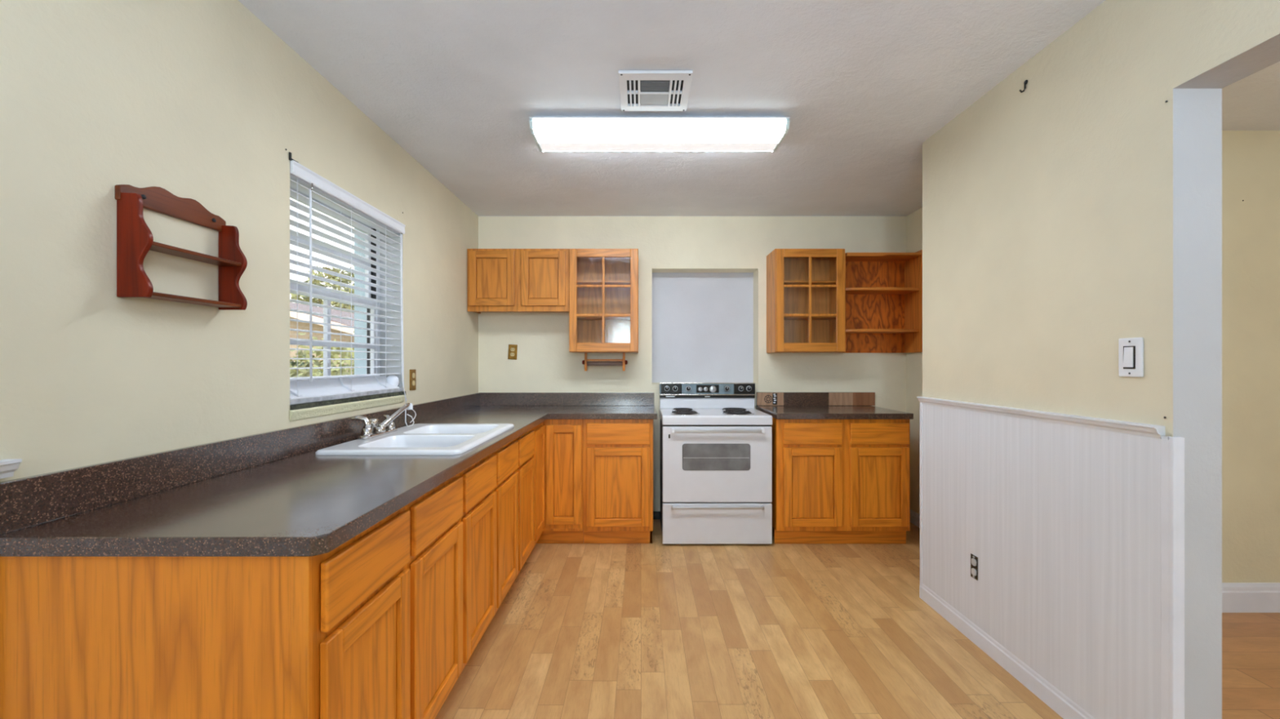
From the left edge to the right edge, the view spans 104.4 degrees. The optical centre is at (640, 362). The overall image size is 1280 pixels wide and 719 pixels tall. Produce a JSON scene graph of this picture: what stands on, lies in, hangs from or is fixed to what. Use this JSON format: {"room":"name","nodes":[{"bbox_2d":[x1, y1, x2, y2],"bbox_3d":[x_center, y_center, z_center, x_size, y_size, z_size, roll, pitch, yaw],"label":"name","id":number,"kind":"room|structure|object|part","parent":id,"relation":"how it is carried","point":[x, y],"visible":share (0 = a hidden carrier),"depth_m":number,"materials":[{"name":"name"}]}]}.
{"room":"kitchen","nodes":[
{"label":"kitchen","id":0,"kind":"room"},
{"bbox_2d":[0,0,478,482],"bbox_3d":[-1.440,0.042,0.430,0.260,2.440,7.660,0,0,0],"label":"wall","id":1,"kind":"structure","parent":0,"point":[202,101],"depth_m":1.38,"materials":[{"name":"beige paint"}]},
{"bbox_2d":[0,458,22,479],"bbox_3d":[-1.295,0.218,-0.437,0.030,0.036,2.926,0,0,0],"label":"trim","id":2,"kind":"structure","parent":1,"relation":"attached to","point":[8,466],"depth_m":1.01,"materials":[{"name":"white paint"}]},
{"bbox_2d":[115,184,247,310],"bbox_3d":[-1.268,-0.318,1.393,0.082,0.311,0.319,0,0,0],"label":"wall shelf","id":3,"kind":"object","parent":1,"relation":"attached to","point":[135,239],"visible":1,"depth_m":1.33,"materials":[{"name":"brown wood"}]},
{"bbox_3d":[-1.268,-0.294,1.244,0.081,0.262,0.013,0,0,0],"label":"panel","id":4,"kind":"part","parent":3,"relation":"part of","materials":[{"name":"brown wood"}]},
{"bbox_3d":[-1.303,-0.439,1.393,0.013,0.069,0.319,0,0,0],"label":"rail","id":5,"kind":"part","parent":3,"relation":"part of","materials":[{"name":"brown wood"}]},
{"bbox_3d":[-1.268,-0.174,1.393,0.068,0.010,0.284,0,0,0],"label":"shelf","id":6,"kind":"part","parent":3,"relation":"part of","materials":[{"name":"brown wood"}]},
{"bbox_3d":[-1.268,-0.302,1.393,0.068,0.010,0.284,0,0,0],"label":"shelf","id":7,"kind":"part","parent":3,"relation":"part of","materials":[{"name":"brown wood"}]},
{"bbox_3d":[-1.268,-0.294,1.542,0.081,0.262,0.013,0,0,0],"label":"panel","id":8,"kind":"part","parent":3,"relation":"part of","materials":[{"name":"brown wood"}]},
{"bbox_2d":[289,186,405,421],"bbox_3d":[-1.432,-0.268,2.304,0.276,0.979,0.912,0,0,0],"label":"window","id":9,"kind":"structure","parent":1,"relation":"in","point":[321,408],"depth_m":2.39,"materials":[{"name":"metal"}]},
{"bbox_3d":[-1.477,-0.513,2.291,0.022,0.430,0.822,0,0,0],"label":"sash","id":10,"kind":"part","parent":9,"relation":"part of","materials":[{"name":"wood"}]},
{"bbox_3d":[-1.449,-0.098,2.291,0.022,0.460,0.822,0,0,0],"label":"sash","id":11,"kind":"part","parent":9,"relation":"part of","materials":[{"name":"wood"}]},
{"bbox_3d":[-1.465,-0.298,2.291,0.060,0.920,0.878,0,0,0],"label":"frame","id":12,"kind":"part","parent":9,"relation":"part of","materials":[{"name":"wood"}]},
{"bbox_3d":[-1.370,0.150,2.291,0.128,0.020,0.878,0,0,0],"label":"sill","id":13,"kind":"part","parent":9,"relation":"part of","materials":[{"name":"grey stone"}]},
{"bbox_2d":[288,151,406,403],"bbox_3d":[-1.338,-0.280,2.290,0.104,1.005,0.892,0,0,0],"label":"blind","id":14,"kind":"object","parent":9,"relation":"attached to","point":[302,179],"visible":0.8,"depth_m":2.21,"materials":[{"name":"white plastic"}]},
{"bbox_3d":[-1.342,-0.288,1.904,0.050,0.840,0.002,0,0,0],"label":"ladder cord","id":15,"kind":"part","parent":14,"relation":"part of","materials":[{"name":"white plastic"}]},
{"bbox_3d":[-1.352,0.103,2.281,0.076,0.074,0.840,0,0,0],"label":"rail","id":16,"kind":"part","parent":14,"relation":"part of","materials":[{"name":"white plastic"}]},
{"bbox_3d":[-1.342,-0.288,2.259,0.050,0.840,0.002,0,0,0],"label":"ladder cord","id":17,"kind":"part","parent":14,"relation":"part of","materials":[{"name":"white fabric"}]},
{"bbox_3d":[-1.342,-0.288,2.564,0.050,0.840,0.002,0,0,0],"label":"ladder cord","id":18,"kind":"part","parent":14,"relation":"part of","materials":[{"name":"white fabric"}]},
{"bbox_3d":[-1.296,-0.238,2.711,0.010,0.920,0.045,0,0,23],"label":"lift cord","id":19,"kind":"part","parent":14,"relation":"part of","materials":[{"name":"white fabric"}]},
{"bbox_2d":[409,368,415,391],"bbox_3d":[-1.305,0.100,2.843,0.010,0.120,0.072,0,0,0],"label":"wall outlet","id":20,"kind":"object","parent":1,"relation":"attached to","point":[412,372],"visible":1,"depth_m":2.83,"materials":[{"name":"gold metal"}]},
{"bbox_2d":[478,216,906,511],"bbox_3d":[0.485,0.042,4.090,3.590,2.440,0.180,0,0,0],"label":"wall","id":21,"kind":"structure","parent":0,"point":[544,363],"depth_m":4.00,"materials":[{"name":"paint"}]},
{"bbox_2d":[507,344,517,359],"bbox_3d":[-1.032,-0.083,3.995,0.078,0.123,0.009,0,0,0],"label":"wall outlet","id":22,"kind":"object","parent":21,"relation":"attached to","point":[513,348],"visible":1,"depth_m":3.99,"materials":[{"name":"gold metal"}]},
{"bbox_2d":[467,248,568,313],"bbox_3d":[-0.923,-0.620,3.857,0.765,0.473,0.281,0,0,0],"label":"upper cabinet","id":23,"kind":"object","parent":21,"relation":"attached to","point":[500,280],"visible":0.95,"depth_m":3.73,"materials":[{"name":"brown wood"}]},
{"bbox_3d":[-1.118,-0.630,3.724,0.338,0.411,0.017,0,0,0],"label":"door","id":24,"kind":"part","parent":23,"relation":"part of","materials":[{"name":"brown wood"}]},
{"bbox_3d":[-1.118,-0.630,3.730,0.224,0.297,0.008,0,0,0],"label":"door panel","id":25,"kind":"part","parent":23,"relation":"part of","materials":[{"name":"brown wood"}]},
{"bbox_3d":[-0.731,-0.630,3.730,0.215,0.297,0.008,0,0,0],"label":"door panel","id":26,"kind":"part","parent":23,"relation":"part of","materials":[{"name":"brown wood"}]},
{"bbox_3d":[-0.731,-0.630,3.724,0.329,0.411,0.017,0,0,0],"label":"door","id":27,"kind":"part","parent":23,"relation":"part of","materials":[{"name":"brown wood"}]},
{"bbox_2d":[568,248,638,352],"bbox_3d":[-0.279,-0.466,3.856,0.520,0.780,0.283,0,0,0],"label":"upper cabinet","id":28,"kind":"object","parent":21,"relation":"attached to","point":[603,283],"visible":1,"depth_m":3.99,"materials":[{"name":"brown wood"}]},
{"bbox_2d":[577,280,630,284],"bbox_3d":[-0.279,-0.614,3.877,0.486,0.016,0.225,0,0,0],"label":"shelf","id":29,"kind":"object","parent":28,"relation":"attached to","point":[579,282],"depth_m":3.78,"materials":[{"name":"brown wood"}]},
{"bbox_2d":[577,316,630,319],"bbox_3d":[-0.279,-0.351,3.877,0.486,0.016,0.225,0,0,0],"label":"shelf","id":30,"kind":"object","parent":28,"relation":"attached to","point":[578,317],"depth_m":3.86,"materials":[{"name":"brown wood"}]},
{"bbox_3d":[-0.279,-0.466,3.994,0.488,0.748,0.006,0,0,0],"label":"panel","id":31,"kind":"part","parent":28,"relation":"part of","materials":[{"name":"clear glass"}]},
{"bbox_2d":[582,352,627,371],"bbox_3d":[-0.279,-0.004,3.860,0.354,0.142,0.048,0,0,0],"label":"paper towel holder","id":32,"kind":"object","parent":28,"relation":"attached to","point":[586,362],"visible":1,"depth_m":3.85,"materials":[{"name":"orange wood"}]},
{"bbox_2d":[755,392,828,405],"bbox_3d":[1.405,0.294,3.989,0.950,0.106,0.019,0,0,0],"label":"backsplash","id":33,"kind":"structure","parent":21,"relation":"attached to","point":[789,398],"depth_m":3.98,"materials":[{"name":"brown laminate"}]},
{"bbox_2d":[766,248,844,352],"bbox_3d":[1.272,-0.466,3.856,0.521,0.780,0.283,0,0,0],"label":"upper cabinet","id":34,"kind":"object","parent":21,"relation":"attached to","point":[806,287],"visible":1,"depth_m":3.86,"materials":[{"name":"brown wood"}]},
{"bbox_3d":[1.272,-0.466,3.994,0.489,0.748,0.006,0,0,0],"label":"panel","id":35,"kind":"part","parent":34,"relation":"part of","materials":[{"name":"clear glass"}]},
{"bbox_2d":[783,280,835,284],"bbox_3d":[1.272,-0.614,3.877,0.487,0.016,0.225,0,0,0],"label":"shelf","id":36,"kind":"object","parent":34,"relation":"attached to","point":[785,282],"depth_m":3.78,"materials":[{"name":"brown wood"}]},
{"bbox_2d":[783,316,835,319],"bbox_3d":[1.272,-0.351,3.877,0.487,0.016,0.225,0,0,0],"label":"shelf","id":37,"kind":"object","parent":34,"relation":"attached to","point":[784,317],"depth_m":3.85,"materials":[{"name":"brown wood"}]},
{"bbox_2d":[844,249,922,352],"bbox_3d":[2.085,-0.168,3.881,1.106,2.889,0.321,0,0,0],"label":"open shelf unit","id":38,"kind":"object","parent":21,"relation":"attached to","point":[883,291],"visible":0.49,"depth_m":3.98,"materials":[{"name":"red wood"}]},
{"bbox_3d":[1.544,-0.452,3.870,0.016,0.752,0.230,0,0,0],"label":"panel","id":39,"kind":"part","parent":38,"relation":"part of","materials":[{"name":"orange wood"}]},
{"bbox_3d":[1.836,-0.452,3.991,0.600,0.752,0.012,0,0,0],"label":"panel","id":40,"kind":"part","parent":38,"relation":"part of","materials":[{"name":"red wood"}]},
{"bbox_3d":[1.834,-0.242,3.862,0.564,0.020,0.245,0,0,0],"label":"shelf","id":41,"kind":"part","parent":38,"relation":"part of","materials":[{"name":"orange wood"}]},
{"bbox_3d":[1.834,-0.556,3.862,0.564,0.020,0.245,0,0,0],"label":"shelf","id":42,"kind":"part","parent":38,"relation":"part of","materials":[{"name":"orange wood"}]},
{"bbox_3d":[2.127,-0.463,3.860,0.018,0.774,0.250,0,0,0],"label":"panel","id":43,"kind":"part","parent":38,"relation":"part of","materials":[{"name":"orange wood"}]},
{"bbox_2d":[652,272,753,382],"bbox_3d":[0.485,0.042,4.220,3.590,2.440,0.080,0,0,0],"label":"wall","id":44,"kind":"structure","parent":0,"point":[703,322],"depth_m":4.18,"materials":[{"name":"white paint"}]},
{"bbox_2d":[238,0,1279,216],"bbox_3d":[1.515,-1.248,0.430,6.170,0.140,7.660,0,0,0],"label":"ceiling","id":45,"kind":"structure","parent":0,"point":[861,85],"depth_m":2.07,"materials":[{"name":"paint"}]},
{"bbox_2d":[618,70,693,111],"bbox_3d":[0.060,-1.170,2.148,0.300,0.016,0.304,0,0,0],"label":"ceiling vent","id":46,"kind":"object","parent":45,"relation":"in","point":[639,90],"visible":1,"depth_m":2.12,"materials":[{"name":"white plastic"}]},
{"bbox_2d":[528,116,790,151],"bbox_3d":[0.088,-1.136,2.475,1.224,0.084,0.296,0,0,0],"label":"ceiling light","id":47,"kind":"object","parent":45,"relation":"attached to","point":[548,133],"visible":1,"depth_m":2.38,"materials":[{"name":"white plastic"}]},
{"bbox_2d":[435,519,1279,718],"bbox_3d":[1.515,1.322,0.430,6.170,0.120,7.660,0,0,0],"label":"floor","id":48,"kind":"structure","parent":0,"point":[655,630],"depth_m":2.21,"materials":[{"name":"brown wood"}]},
{"bbox_2d":[0,473,462,718],"bbox_3d":[-0.979,0.826,1.414,0.660,0.873,0.836,0,0,0],"label":"base cabinet","id":49,"kind":"object","parent":48,"relation":"on","point":[371,626],"visible":0.92,"depth_m":1.00,"materials":[{"name":"brown wood"}]},
{"bbox_3d":[-1.002,0.826,1.003,0.596,0.873,0.006,0,0,0],"label":"panel","id":50,"kind":"part","parent":49,"relation":"part of","materials":[{"name":"brown wood"}]},
{"bbox_3d":[-0.657,0.489,1.214,0.017,0.146,0.371,0,0,0],"label":"drawer","id":51,"kind":"part","parent":49,"relation":"part of","materials":[{"name":"brown wood"}]},
{"bbox_3d":[-0.657,0.853,1.214,0.017,0.542,0.371,0,0,0],"label":"door","id":52,"kind":"part","parent":49,"relation":"part of","materials":[{"name":"brown wood"}]},
{"bbox_3d":[-0.663,0.853,1.214,0.008,0.422,0.251,0,0,0],"label":"door panel","id":53,"kind":"part","parent":49,"relation":"part of","materials":[{"name":"brown wood"}]},
{"bbox_3d":[-0.687,0.773,1.419,0.038,0.768,0.825,0,0,0],"label":"frame","id":54,"kind":"part","parent":49,"relation":"part of","materials":[{"name":"brown wood"}]},
{"bbox_3d":[-0.657,0.489,1.623,0.017,0.146,0.385,0,0,0],"label":"drawer","id":55,"kind":"part","parent":49,"relation":"part of","materials":[{"name":"brown wood"}]},
{"bbox_3d":[-0.657,0.853,1.623,0.017,0.542,0.385,0,0,0],"label":"door","id":56,"kind":"part","parent":49,"relation":"part of","materials":[{"name":"brown wood"}]},
{"bbox_3d":[-0.663,0.853,1.623,0.008,0.422,0.265,0,0,0],"label":"door panel","id":57,"kind":"part","parent":49,"relation":"part of","materials":[{"name":"brown wood"}]},
{"bbox_2d":[459,439,518,672],"bbox_3d":[-0.949,0.826,2.242,0.599,0.873,0.817,0,0,0],"label":"base cabinet","id":58,"kind":"object","parent":48,"relation":"on","point":[490,517],"visible":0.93,"depth_m":2.13,"materials":[{"name":"brown wood"}]},
{"bbox_3d":[-0.657,0.489,2.044,0.017,0.146,0.390,0,0,0],"label":"drawer","id":59,"kind":"part","parent":58,"relation":"part of","materials":[{"name":"brown wood"}]},
{"bbox_3d":[-0.657,0.853,2.044,0.017,0.542,0.390,0,0,0],"label":"door","id":60,"kind":"part","parent":58,"relation":"part of","materials":[{"name":"brown wood"}]},
{"bbox_3d":[-0.663,0.853,2.044,0.008,0.422,0.270,0,0,0],"label":"door panel","id":61,"kind":"part","parent":58,"relation":"part of","materials":[{"name":"brown wood"}]},
{"bbox_3d":[-0.657,0.853,2.449,0.017,0.542,0.370,0,0,0],"label":"door","id":62,"kind":"part","parent":58,"relation":"part of","materials":[{"name":"brown wood"}]},
{"bbox_3d":[-0.657,0.489,2.449,0.017,0.146,0.370,0,0,0],"label":"drawer","id":63,"kind":"part","parent":58,"relation":"part of","materials":[{"name":"brown wood"}]},
{"bbox_3d":[-0.663,0.853,2.449,0.008,0.422,0.250,0,0,0],"label":"door panel","id":64,"kind":"part","parent":58,"relation":"part of","materials":[{"name":"brown wood"}]},
{"bbox_2d":[515,428,534,577],"bbox_3d":[-0.949,0.826,2.852,0.599,0.873,0.399,0,0,0],"label":"base cabinet","id":65,"kind":"object","parent":48,"relation":"on","point":[526,469],"visible":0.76,"depth_m":2.83,"materials":[{"name":"brown wood"}]},
{"bbox_3d":[-0.657,0.489,2.852,0.017,0.146,0.366,0,0,0],"label":"drawer","id":66,"kind":"part","parent":65,"relation":"part of","materials":[{"name":"brown wood"}]},
{"bbox_3d":[-0.663,0.853,2.852,0.008,0.422,0.246,0,0,0],"label":"door panel","id":67,"kind":"part","parent":65,"relation":"part of","materials":[{"name":"brown wood"}]},
{"bbox_2d":[532,419,583,548],"bbox_3d":[-0.844,0.826,3.517,0.889,0.873,0.927,0,0,0],"label":"base cabinet","id":68,"kind":"object","parent":48,"relation":"on","point":[557,455],"visible":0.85,"depth_m":3.39,"materials":[{"name":"brown wood"}]},
{"bbox_2d":[0,392,657,556],"bbox_3d":[-0.598,0.316,2.491,1.420,0.143,3.013,0,0,0],"label":"countertop","id":69,"kind":"structure","parent":68,"relation":"on","point":[268,494],"depth_m":1.26,"materials":[{"name":"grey laminate"}]},
{"bbox_2d":[351,403,413,439],"bbox_3d":[-1.185,0.264,2.280,0.094,0.133,0.334,0,0,8],"label":"tap","id":70,"kind":"object","parent":69,"relation":"on","point":[371,429],"visible":1,"depth_m":2.24,"materials":[{"name":"silver metal"}]},
{"bbox_3d":[-1.204,0.274,2.143,0.081,0.086,0.043,0,0,-11],"label":"handle","id":71,"kind":"part","parent":70,"relation":"part of","materials":[{"name":"silver metal"}]},
{"bbox_3d":[-1.185,0.323,2.245,0.052,0.016,0.260,0,0,0],"label":"plate","id":72,"kind":"part","parent":70,"relation":"part of","materials":[{"name":"silver metal"}]},
{"bbox_3d":[-1.193,0.283,2.343,0.059,0.068,0.045,0,0,0],"label":"handle","id":73,"kind":"part","parent":70,"relation":"part of","materials":[{"name":"silver metal"}]},
{"bbox_3d":[-1.166,0.257,2.324,0.048,0.119,0.207,0,0,11],"label":"spout","id":74,"kind":"part","parent":70,"relation":"part of","materials":[{"name":"silver metal"}]},
{"bbox_2d":[404,408,416,426],"bbox_3d":[-1.130,0.259,2.434,0.014,0.110,0.087,0,0,11],"label":"cord","id":75,"kind":"object","parent":70,"relation":"hanging from","point":[412,409],"visible":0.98,"depth_m":2.43,"materials":[{"name":"white plastic"}]},
{"bbox_2d":[315,423,514,455],"bbox_3d":[-0.958,0.418,2.278,0.554,0.175,0.840,0,0,0],"label":"sink","id":76,"kind":"object","parent":69,"relation":"in","point":[418,439],"visible":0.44,"depth_m":2.24,"materials":[{"name":"white ceramic"}]},
{"bbox_3d":[-0.687,0.764,3.226,0.038,0.751,0.346,0,0,0],"label":"frame","id":77,"kind":"part","parent":68,"relation":"part of","materials":[{"name":"brown wood"}]},
{"bbox_3d":[-0.657,0.768,3.223,0.017,0.680,0.306,0,0,0],"label":"door","id":78,"kind":"part","parent":68,"relation":"part of","materials":[{"name":"brown wood"}]},
{"bbox_3d":[-0.662,0.768,3.223,0.007,0.580,0.206,0,0,0],"label":"door panel","id":79,"kind":"part","parent":68,"relation":"part of","materials":[{"name":"brown wood"}]},
{"bbox_3d":[-0.533,0.764,3.419,0.269,0.751,0.038,0,0,0],"label":"frame","id":80,"kind":"part","parent":68,"relation":"part of","materials":[{"name":"brown wood"}]},
{"bbox_3d":[-0.527,0.768,3.389,0.242,0.680,0.017,0,0,0],"label":"door","id":81,"kind":"part","parent":68,"relation":"part of","materials":[{"name":"brown wood"}]},
{"bbox_3d":[-0.527,0.768,3.395,0.128,0.566,0.008,0,0,0],"label":"door panel","id":82,"kind":"part","parent":68,"relation":"part of","materials":[{"name":"brown wood"}]},
{"bbox_2d":[582,419,653,543],"bbox_3d":[-0.157,0.826,3.680,0.482,0.873,0.599,0,0,0],"label":"base cabinet","id":83,"kind":"object","parent":48,"relation":"on","point":[618,454],"visible":0.96,"depth_m":3.39,"materials":[{"name":"brown wood"}]},
{"bbox_3d":[-0.154,0.853,3.395,0.311,0.422,0.008,0,0,0],"label":"door panel","id":84,"kind":"part","parent":83,"relation":"part of","materials":[{"name":"brown wood"}]},
{"bbox_3d":[-0.154,0.489,3.389,0.431,0.146,0.017,0,0,0],"label":"drawer","id":85,"kind":"part","parent":83,"relation":"part of","materials":[{"name":"brown wood"}]},
{"bbox_3d":[-0.154,0.853,3.389,0.431,0.542,0.017,0,0,0],"label":"door","id":86,"kind":"part","parent":83,"relation":"part of","materials":[{"name":"brown wood"}]},
{"bbox_3d":[0.074,0.826,3.690,0.020,0.873,0.580,0,0,0],"label":"panel","id":87,"kind":"part","parent":83,"relation":"part of","materials":[{"name":"brown wood"}]},
{"bbox_2d":[653,382,772,544],"bbox_3d":[0.510,0.712,3.680,0.820,1.100,0.639,0,0,0],"label":"electric range","id":88,"kind":"object","parent":48,"relation":"on","point":[716,448],"depth_m":3.40,"materials":[{"name":"white metal"}]},
{"bbox_3d":[0.525,0.210,3.951,0.751,0.084,0.078,0,0,0],"label":"control panel","id":89,"kind":"part","parent":88,"relation":"part of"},
{"bbox_3d":[0.525,0.210,3.947,0.755,0.097,0.086,0,0,0],"label":"chrome rail","id":90,"kind":"part","parent":88,"relation":"part of","materials":[{"name":"silver metal"}]},
{"bbox_2d":[659,408,772,425],"bbox_3d":[0.525,0.398,3.662,0.755,0.064,0.526,0,0,0],"label":"cooktop","id":91,"kind":"object","parent":88,"relation":"in","point":[668,416],"depth_m":3.40,"materials":[{"name":"white metal"}]},
{"bbox_3d":[0.525,0.702,3.413,0.751,0.520,0.023,0,0,0],"label":"oven door","id":92,"kind":"part","parent":88,"relation":"part of","materials":[{"name":"white metal"}]},
{"bbox_3d":[0.525,1.109,3.413,0.751,0.277,0.023,0,0,0],"label":"drawer","id":93,"kind":"part","parent":88,"relation":"part of","materials":[{"name":"white metal"}]},
{"bbox_3d":[0.525,0.467,3.369,0.600,0.026,0.012,0,0,0],"label":"oven handle","id":94,"kind":"part","parent":88,"relation":"part of","materials":[{"name":"silver metal"}]},
{"bbox_3d":[0.525,0.991,3.374,0.600,0.018,0.010,0,0,0],"label":"drawer handle","id":95,"kind":"part","parent":88,"relation":"part of","materials":[{"name":"silver metal"}]},
{"bbox_2d":[770,417,910,543],"bbox_3d":[1.388,0.826,3.680,0.915,0.873,0.599,0,0,0],"label":"base cabinet","id":96,"kind":"object","parent":48,"relation":"on","point":[834,481],"visible":0.97,"depth_m":3.39,"materials":[{"name":"brown wood"}]},
{"bbox_3d":[1.176,0.853,3.395,0.280,0.422,0.008,0,0,0],"label":"door panel","id":97,"kind":"part","parent":96,"relation":"part of","materials":[{"name":"brown wood"}]},
{"bbox_3d":[1.176,0.489,3.389,0.400,0.146,0.017,0,0,0],"label":"drawer","id":98,"kind":"part","parent":96,"relation":"part of","materials":[{"name":"brown wood"}]},
{"bbox_3d":[1.176,0.853,3.389,0.400,0.542,0.017,0,0,0],"label":"door","id":99,"kind":"part","parent":96,"relation":"part of","materials":[{"name":"brown wood"}]},
{"bbox_2d":[755,392,913,419],"bbox_3d":[1.403,0.314,3.682,0.954,0.146,0.632,0,0,0],"label":"countertop","id":100,"kind":"structure","parent":96,"relation":"on","point":[781,406],"depth_m":3.81,"materials":[{"name":"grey laminate"}]},
{"bbox_3d":[1.633,0.853,3.395,0.281,0.422,0.008,0,0,0],"label":"door panel","id":101,"kind":"part","parent":96,"relation":"part of","materials":[{"name":"brown wood"}]},
{"bbox_3d":[1.633,0.489,3.389,0.401,0.146,0.017,0,0,0],"label":"drawer","id":102,"kind":"part","parent":96,"relation":"part of","materials":[{"name":"brown wood"}]},
{"bbox_3d":[1.633,0.853,3.389,0.401,0.542,0.017,0,0,0],"label":"door","id":103,"kind":"part","parent":96,"relation":"part of","materials":[{"name":"brown wood"}]},
{"bbox_2d":[906,207,922,514],"bbox_3d":[2.210,0.042,3.332,0.140,2.440,1.337,0,0,0],"label":"wall","id":104,"kind":"structure","parent":0,"point":[913,220],"depth_m":3.88,"materials":[{"name":"beige paint"}]},
{"bbox_2d":[910,509,919,528],"bbox_3d":[2.132,1.214,3.325,0.016,0.095,1.310,0,0,0],"label":"baseboard","id":105,"kind":"structure","parent":104,"relation":"attached to","point":[914,517],"depth_m":3.85,"materials":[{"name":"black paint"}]},
{"bbox_2d":[922,0,1279,718],"bbox_3d":[1.581,0.042,-0.269,0.139,2.440,5.863,0,0,0],"label":"wall","id":106,"kind":"structure","parent":0,"point":[1073,214],"depth_m":1.59,"materials":[{"name":"beige paint"}]},
{"bbox_2d":[920,402,922,586],"bbox_3d":[1.506,0.737,2.656,0.013,1.050,0.022,0,0,0],"label":"trim","id":107,"kind":"structure","parent":106,"relation":"attached to","point":[921,403],"depth_m":2.65,"materials":[{"name":"white paint"}]},
{"bbox_2d":[970,553,977,580],"bbox_3d":[1.498,0.921,2.232,0.006,0.104,0.048,0,0,0],"label":"wall outlet","id":108,"kind":"object","parent":106,"relation":"attached to","point":[974,560],"visible":1,"depth_m":2.23,"materials":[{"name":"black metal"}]},
{"bbox_2d":[971,558,976,566],"bbox_3d":[1.497,0.899,2.230,0.005,0.030,0.028,0,0,0],"label":"receptacle","id":109,"kind":"object","parent":108,"relation":"attached to","point":[973,560],"depth_m":2.23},
{"bbox_2d":[971,568,976,576],"bbox_3d":[1.497,0.943,2.230,0.005,0.030,0.028,0,0,0],"label":"receptacle","id":110,"kind":"object","parent":108,"relation":"attached to","point":[973,570],"depth_m":2.23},
{"bbox_2d":[919,583,1095,718],"bbox_3d":[1.504,1.218,2.036,0.016,0.088,1.254,0,0,0],"label":"baseboard","id":111,"kind":"structure","parent":106,"relation":"attached to","point":[1042,689],"depth_m":2.02,"materials":[{"name":"white paint"}]},
{"bbox_2d":[1019,80,1027,93],"bbox_3d":[1.507,-1.085,1.950,0.012,0.044,0.030,0,0,-33],"label":"wall hook","id":112,"kind":"object","parent":106,"relation":"attached to","point":[1025,82],"visible":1,"depth_m":1.94,"materials":[{"name":"black metal"}]},
{"bbox_2d":[916,396,1164,438],"bbox_3d":[1.497,0.202,2.046,0.030,0.036,1.233,0,0,0],"label":"trim","id":113,"kind":"structure","parent":106,"relation":"attached to","point":[1118,426],"depth_m":1.76,"materials":[{"name":"white paint"}]},
{"bbox_2d":[922,404,1171,718],"bbox_3d":[1.507,0.695,2.037,0.010,0.965,1.247,0,0,0],"label":"wainscoting","id":114,"kind":"structure","parent":106,"relation":"attached to","point":[1061,523],"depth_m":1.79,"materials":[{"name":"white wood"}]},
{"bbox_2d":[1118,337,1143,377],"bbox_3d":[1.505,-0.015,1.526,0.012,0.120,0.074,0,0,0],"label":"light switch","id":115,"kind":"object","parent":106,"relation":"attached to","point":[1131,350],"visible":1,"depth_m":1.52,"materials":[{"name":"white plastic"}]},
{"bbox_2d":[1160,437,1184,718],"bbox_3d":[1.517,0.737,1.415,0.034,1.050,0.034,0,0,0],"label":"trim","id":116,"kind":"structure","parent":106,"relation":"attached to","point":[1172,450],"depth_m":1.40,"materials":[{"name":"white paint"}]},
{"bbox_2d":[1222,130,1279,582],"bbox_3d":[3.126,0.042,2.591,2.949,2.440,0.143,0,0,0],"label":"wall","id":117,"kind":"structure","parent":0,"point":[1251,159],"depth_m":2.52,"materials":[{"name":"yellow paint"}]},
{"bbox_2d":[1222,582,1279,613],"bbox_3d":[3.055,1.191,2.510,2.809,0.142,0.020,0,0,0],"label":"baseboard","id":118,"kind":"structure","parent":117,"relation":"attached to","point":[1237,597],"depth_m":2.50,"materials":[{"name":"white paint"}]},
{"label":"outside","id":119,"kind":"structure","parent":0,"visible":0},
{"bbox_3d":[-30.785,1.812,30.000,58.429,0.100,100.000,0,0,0],"label":"ground","id":120,"kind":"structure","parent":119,"visible":0},
{"bbox_2d":[289,355,322,374],"bbox_3d":[-8.600,0.836,12.153,2.120,2.250,2.284,0,0,0],"label":"shrub","id":121,"kind":"object","parent":120,"relation":"on","point":[292,362],"visible":0.02,"depth_m":12.09,"materials":[{"name":"green plant"}]},
{"bbox_2d":[289,363,323,377],"bbox_3d":[-4.647,0.895,6.269,2.190,2.177,2.064,0,0,0],"label":"shrub","id":122,"kind":"object","parent":120,"relation":"on","point":[293,373],"visible":0.02,"depth_m":6.41,"materials":[{"name":"green plant"}]},
{"bbox_2d":[289,302,354,374],"bbox_3d":[-11.150,-0.108,17.470,9.900,3.740,6.860,0,0,0],"label":"neighbor house","id":123,"kind":"structure","parent":120,"relation":"on","point":[293,315],"depth_m":14.60,"materials":[{"name":"beige paint"}]},
{"bbox_2d":[289,330,354,376],"bbox_3d":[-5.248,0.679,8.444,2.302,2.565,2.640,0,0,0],"label":"shrub","id":124,"kind":"object","parent":120,"relation":"on","point":[334,371],"visible":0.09,"depth_m":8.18,"materials":[{"name":"green plant"}]},
{"bbox_2d":[289,265,354,313],"bbox_3d":[-14.292,-1.556,23.987,4.887,6.646,5.216,0,0,0],"label":"tree","id":125,"kind":"object","parent":120,"relation":"on","point":[294,296],"visible":0.09,"depth_m":22.80,"materials":[{"name":"green plant"}]}
]}

